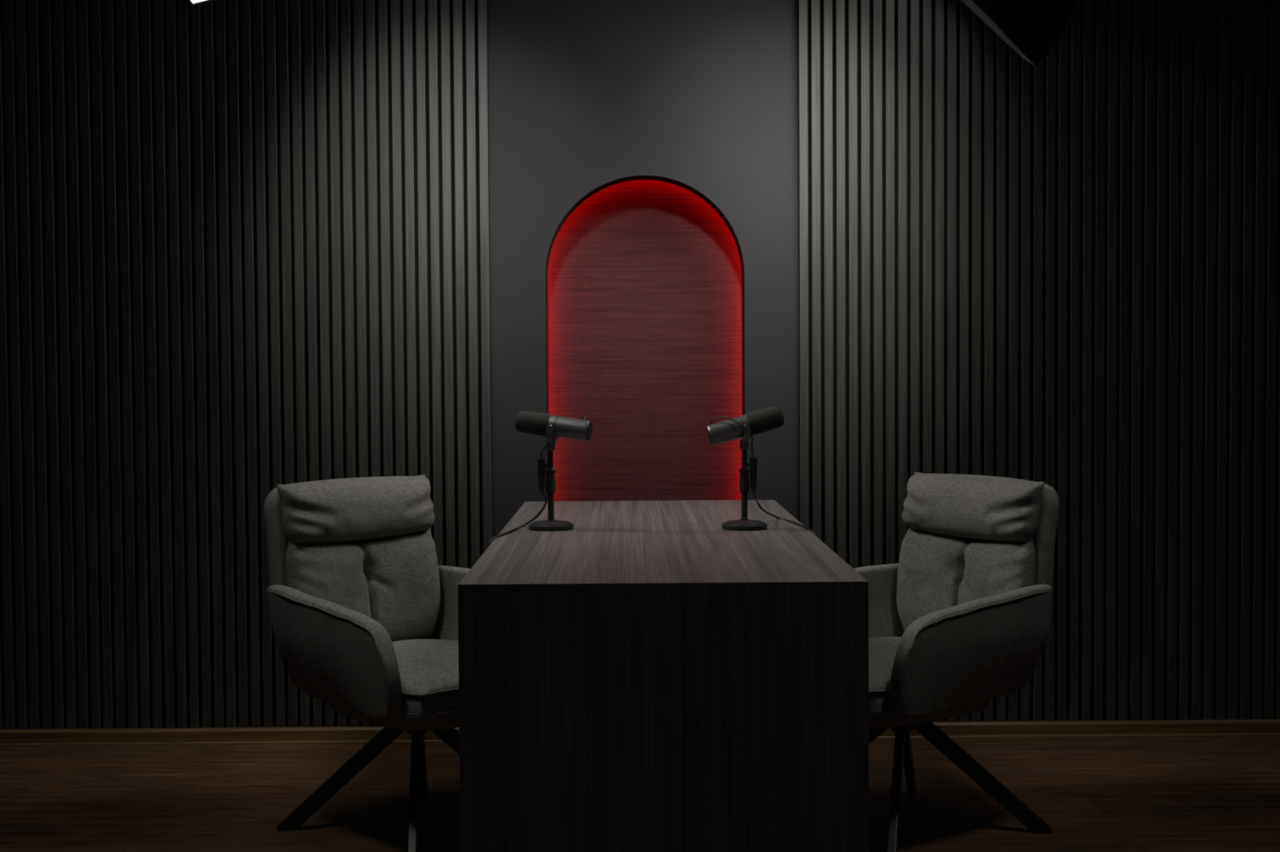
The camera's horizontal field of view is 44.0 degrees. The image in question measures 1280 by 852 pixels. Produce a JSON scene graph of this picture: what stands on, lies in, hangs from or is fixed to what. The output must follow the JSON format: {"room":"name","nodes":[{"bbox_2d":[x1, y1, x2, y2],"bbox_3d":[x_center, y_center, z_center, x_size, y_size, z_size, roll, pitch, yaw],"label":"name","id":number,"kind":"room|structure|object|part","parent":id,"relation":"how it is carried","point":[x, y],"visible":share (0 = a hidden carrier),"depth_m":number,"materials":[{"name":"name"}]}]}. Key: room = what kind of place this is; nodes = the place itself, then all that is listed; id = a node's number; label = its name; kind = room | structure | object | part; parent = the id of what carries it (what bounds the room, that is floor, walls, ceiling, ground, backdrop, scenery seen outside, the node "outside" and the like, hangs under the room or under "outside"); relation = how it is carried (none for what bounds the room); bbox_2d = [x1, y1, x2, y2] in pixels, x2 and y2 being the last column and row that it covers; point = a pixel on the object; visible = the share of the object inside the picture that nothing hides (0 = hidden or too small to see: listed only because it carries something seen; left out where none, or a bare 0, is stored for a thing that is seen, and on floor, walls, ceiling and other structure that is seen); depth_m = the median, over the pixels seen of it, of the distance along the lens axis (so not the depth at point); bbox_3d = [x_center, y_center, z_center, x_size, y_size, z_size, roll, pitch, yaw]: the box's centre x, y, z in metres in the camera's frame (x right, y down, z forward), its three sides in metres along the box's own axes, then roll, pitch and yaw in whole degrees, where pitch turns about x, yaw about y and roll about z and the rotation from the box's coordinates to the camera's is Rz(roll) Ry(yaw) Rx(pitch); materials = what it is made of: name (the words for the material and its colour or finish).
{"room":"studio","nodes":[
{"label":"studio","id":0,"kind":"room"},
{"bbox_2d":[0,0,1279,729],"bbox_3d":[-0.039,-0.550,5.135,5.800,3.050,0.022,0,2,0],"label":"wall","id":1,"kind":"structure","parent":0,"point":[244,245],"depth_m":5.13,"materials":[{"name":"black wood"}]},
{"bbox_2d":[0,718,1279,746],"bbox_3d":[-0.029,0.999,5.174,5.800,0.050,0.043,0,2,0],"label":"baseboard","id":2,"kind":"structure","parent":1,"relation":"attached to","point":[1263,727],"depth_m":5.16,"materials":[{"name":"brown wood"}]},
{"bbox_2d":[0,736,1279,851],"bbox_3d":[-0.008,1.169,2.300,5.800,0.100,6.600,0,2,0],"label":"floor","id":3,"kind":"structure","parent":0,"point":[1217,793],"depth_m":4.47,"materials":[{"name":"brown wood"}]},
{"bbox_2d":[263,475,470,851],"bbox_3d":[-0.596,0.605,4.198,0.708,0.911,0.657,1,3,43],"label":"armchair","id":4,"kind":"object","parent":3,"relation":"on","point":[364,612],"visible":0.8,"depth_m":4.17,"materials":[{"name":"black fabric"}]},
{"bbox_3d":[-0.776,0.567,3.987,0.110,0.296,0.510,-2,3,-42],"label":"armrest","id":5,"kind":"part","parent":4,"relation":"part of","materials":[{"name":"grey fabric"}]},
{"bbox_3d":[-0.782,0.912,4.185,0.348,0.300,0.023,-1,2,-5],"label":"leg","id":6,"kind":"part","parent":4,"relation":"part of","materials":[{"name":"black metal"}]},
{"bbox_3d":[-0.778,0.423,4.362,0.219,0.547,0.557,1,3,43],"label":"backrest","id":7,"kind":"part","parent":4,"relation":"part of","materials":[{"name":"grey fabric"}]},
{"bbox_2d":[275,475,440,641],"bbox_3d":[-0.764,0.381,4.346,0.137,0.471,0.498,1,3,43],"label":"cushion","id":8,"kind":"object","parent":4,"relation":"on","point":[366,546],"depth_m":4.33,"materials":[{"name":"grey fabric"}]},
{"bbox_3d":[-0.525,0.715,4.136,0.495,0.058,0.516,1,3,43],"label":"seat","id":9,"kind":"part","parent":4,"relation":"part of","materials":[{"name":"grey fabric"}]},
{"bbox_3d":[-0.571,0.916,4.010,0.023,0.300,0.348,-1,2,-5],"label":"leg","id":10,"kind":"part","parent":4,"relation":"part of","materials":[{"name":"black metal"}]},
{"bbox_3d":[-0.607,0.904,4.397,0.023,0.300,0.348,-1,2,-5],"label":"leg","id":11,"kind":"part","parent":4,"relation":"part of","materials":[{"name":"black metal"}]},
{"bbox_2d":[391,639,458,715],"bbox_3d":[-0.548,0.633,4.154,0.570,0.113,0.524,1,3,43],"label":"seat cushion","id":12,"kind":"object","parent":4,"relation":"on","point":[425,672],"depth_m":3.89,"materials":[{"name":"grey fabric"}]},
{"bbox_3d":[-0.396,0.908,4.222,0.348,0.300,0.023,-1,2,-5],"label":"leg","id":13,"kind":"part","parent":4,"relation":"part of","materials":[{"name":"black metal"}]},
{"bbox_3d":[-0.399,0.551,4.390,0.510,0.296,0.110,1,2,39],"label":"armrest","id":14,"kind":"part","parent":4,"relation":"part of","materials":[{"name":"grey fabric"}]},
{"bbox_2d":[457,499,868,851],"bbox_3d":[0.041,0.666,4.118,0.803,0.785,2.009,0,2,0],"label":"desk","id":15,"kind":"object","parent":3,"relation":"on","point":[650,676],"visible":1,"depth_m":3.11,"materials":[{"name":"brown wood"}]},
{"bbox_2d":[488,477,546,546],"bbox_3d":[-0.312,0.588,4.385,0.137,0.919,0.874,0,2,0],"label":"microphone cable","id":16,"kind":"object","parent":15,"relation":"hanging from","point":[541,484],"visible":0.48,"depth_m":4.18,"materials":[{"name":"black rubber"}]},
{"bbox_2d":[528,450,573,531],"bbox_3d":[-0.236,0.167,4.189,0.120,0.212,0.120,0,2,0],"label":"microphone stand","id":17,"kind":"object","parent":15,"relation":"on","point":[550,524],"visible":1,"depth_m":4.18,"materials":[{"name":"black metal"}]},
{"bbox_3d":[-0.236,0.088,4.187,0.014,0.054,0.014,0,2,0],"label":"rod","id":18,"kind":"part","parent":17,"relation":"part of","materials":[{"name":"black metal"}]},
{"bbox_2d":[515,411,592,477],"bbox_3d":[-0.227,0.048,4.187,0.206,0.174,0.079,0,2,7],"label":"microphone","id":19,"kind":"object","parent":17,"relation":"attached to","point":[550,426],"visible":1,"depth_m":4.16,"materials":[{"name":"black metal"}]},
{"bbox_2d":[537,457,548,477],"bbox_3d":[-0.253,0.110,4.183,0.034,0.051,0.019,0,2,0],"label":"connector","id":20,"kind":"object","parent":19,"relation":"attached to","point":[541,461],"depth_m":4.18,"materials":[{"name":"black rubber"}]},
{"bbox_3d":[-0.133,0.014,4.161,0.009,0.052,0.052,0,2,14],"label":"plate","id":21,"kind":"part","parent":19,"relation":"part of","materials":[{"name":"black metal"}]},
{"bbox_2d":[721,449,767,531],"bbox_3d":[0.274,0.164,4.165,0.120,0.212,0.120,0,2,0],"label":"microphone stand","id":22,"kind":"object","parent":15,"relation":"on","point":[744,524],"visible":1,"depth_m":4.15,"materials":[{"name":"black metal"}]},
{"bbox_3d":[0.274,0.085,4.162,0.014,0.054,0.014,0,2,0],"label":"rod","id":23,"kind":"part","parent":22,"relation":"part of","materials":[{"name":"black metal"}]},
{"bbox_2d":[706,406,784,476],"bbox_3d":[0.276,0.041,4.159,0.205,0.184,0.079,0,2,0],"label":"microphone","id":24,"kind":"object","parent":22,"relation":"attached to","point":[744,427],"visible":1,"depth_m":4.14,"materials":[{"name":"black metal"}]},
{"bbox_3d":[0.181,0.026,4.157,0.016,0.051,0.052,0,2,0],"label":"plate","id":25,"kind":"part","parent":24,"relation":"part of","materials":[{"name":"metal"}]},
{"bbox_2d":[746,457,757,476],"bbox_3d":[0.290,0.107,4.159,0.034,0.051,0.019,0,2,0],"label":"socket","id":26,"kind":"object","parent":24,"relation":"attached to","point":[753,468],"depth_m":4.15,"materials":[{"name":"black rubber"}]},
{"bbox_2d":[750,476,817,537],"bbox_3d":[0.373,0.582,4.448,0.167,0.919,0.759,0,2,0],"label":"microphone cable","id":27,"kind":"object","parent":15,"relation":"hanging from","point":[753,479],"visible":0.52,"depth_m":4.16,"materials":[{"name":"black rubber"}]},
{"bbox_2d":[853,472,1059,851],"bbox_3d":[0.696,0.597,4.181,0.708,0.911,0.657,-2,2,-31],"label":"armchair","id":28,"kind":"object","parent":3,"relation":"on","point":[961,623],"visible":0.83,"depth_m":4.09,"materials":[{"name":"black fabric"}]},
{"bbox_3d":[0.496,0.902,4.235,0.363,0.300,0.023,0,2,14],"label":"leg","id":29,"kind":"part","parent":28,"relation":"part of","materials":[{"name":"black metal"}]},
{"bbox_3d":[0.542,0.545,4.409,0.510,0.296,0.110,-1,2,-27],"label":"armrest","id":30,"kind":"part","parent":28,"relation":"part of","materials":[{"name":"grey fabric"}]},
{"bbox_2d":[868,636,902,712],"bbox_3d":[0.641,0.625,4.148,0.570,0.113,0.524,-2,2,-31],"label":"seat cushion","id":31,"kind":"object","parent":28,"relation":"on","point":[883,667],"depth_m":3.88,"materials":[{"name":"grey fabric"}]},
{"bbox_3d":[0.645,0.909,3.991,0.023,0.300,0.363,0,2,14],"label":"leg","id":32,"kind":"part","parent":28,"relation":"part of","materials":[{"name":"black metal"}]},
{"bbox_3d":[0.740,0.895,4.383,0.023,0.300,0.363,0,2,14],"label":"leg","id":33,"kind":"part","parent":28,"relation":"part of","materials":[{"name":"black metal"}]},
{"bbox_3d":[0.615,0.707,4.134,0.495,0.058,0.516,-2,2,-31],"label":"seat","id":34,"kind":"part","parent":28,"relation":"part of","materials":[{"name":"grey fabric"}]},
{"bbox_2d":[896,472,1044,631],"bbox_3d":[0.889,0.372,4.292,0.138,0.471,0.498,-2,2,-31],"label":"cushion","id":35,"kind":"object","parent":28,"relation":"on","point":[968,538],"depth_m":4.25,"materials":[{"name":"grey fabric"}]},
{"bbox_3d":[0.830,0.558,3.938,0.510,0.296,0.110,-2,2,-36],"label":"armrest","id":36,"kind":"part","parent":28,"relation":"part of","materials":[{"name":"grey fabric"}]},
{"bbox_3d":[0.907,0.414,4.304,0.219,0.547,0.557,-2,2,-31],"label":"backrest","id":37,"kind":"part","parent":28,"relation":"part of","materials":[{"name":"grey fabric"}]},
{"bbox_3d":[0.888,0.902,4.140,0.363,0.300,0.023,0,2,14],"label":"leg","id":38,"kind":"part","parent":28,"relation":"part of","materials":[{"name":"black metal"}]},
{"bbox_2d":[487,0,799,537],"bbox_3d":[0.014,-0.526,5.146,1.064,3.100,0.001,0,2,0],"label":"wall","id":39,"kind":"structure","parent":0,"point":[585,95],"depth_m":5.13,"materials":[{"name":"grey paint"}]},
{"bbox_2d":[545,175,745,501],"bbox_3d":[0.018,-0.047,5.251,0.747,1.638,0.178,0,2,0],"label":"arched niche","id":40,"kind":"object","parent":39,"relation":"attached to","point":[645,274],"visible":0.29,"depth_m":5.33,"materials":[{"name":"red wood"}]},
{"bbox_3d":[-0.029,-2.029,2.194,5.800,0.100,6.600,0,2,0],"label":"ceiling","id":41,"kind":"structure","parent":0,"visible":0},
{"bbox_2d":[184,0,217,7],"bbox_3d":[-1.040,-1.605,4.298,0.801,0.872,0.894,0,2,0],"label":"softbox","id":42,"kind":"object","parent":41,"relation":"hanging from","point":[191,3],"visible":1,"depth_m":4.44,"materials":[{"name":"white fabric"}]},
{"bbox_2d":[190,0,206,4],"bbox_3d":[-0.954,-1.497,4.298,0.612,0.638,0.862,0,2,0],"label":"diffuser","id":43,"kind":"object","parent":42,"relation":"attached to","point":[192,2],"depth_m":4.45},
{"bbox_2d":[960,0,1079,66],"bbox_3d":[0.883,-1.536,4.547,0.808,1.050,0.886,0,2,0],"label":"softbox","id":44,"kind":"object","parent":41,"relation":"hanging from","point":[1033,28],"visible":1,"depth_m":4.35,"materials":[{"name":"black fabric"}]}
]}

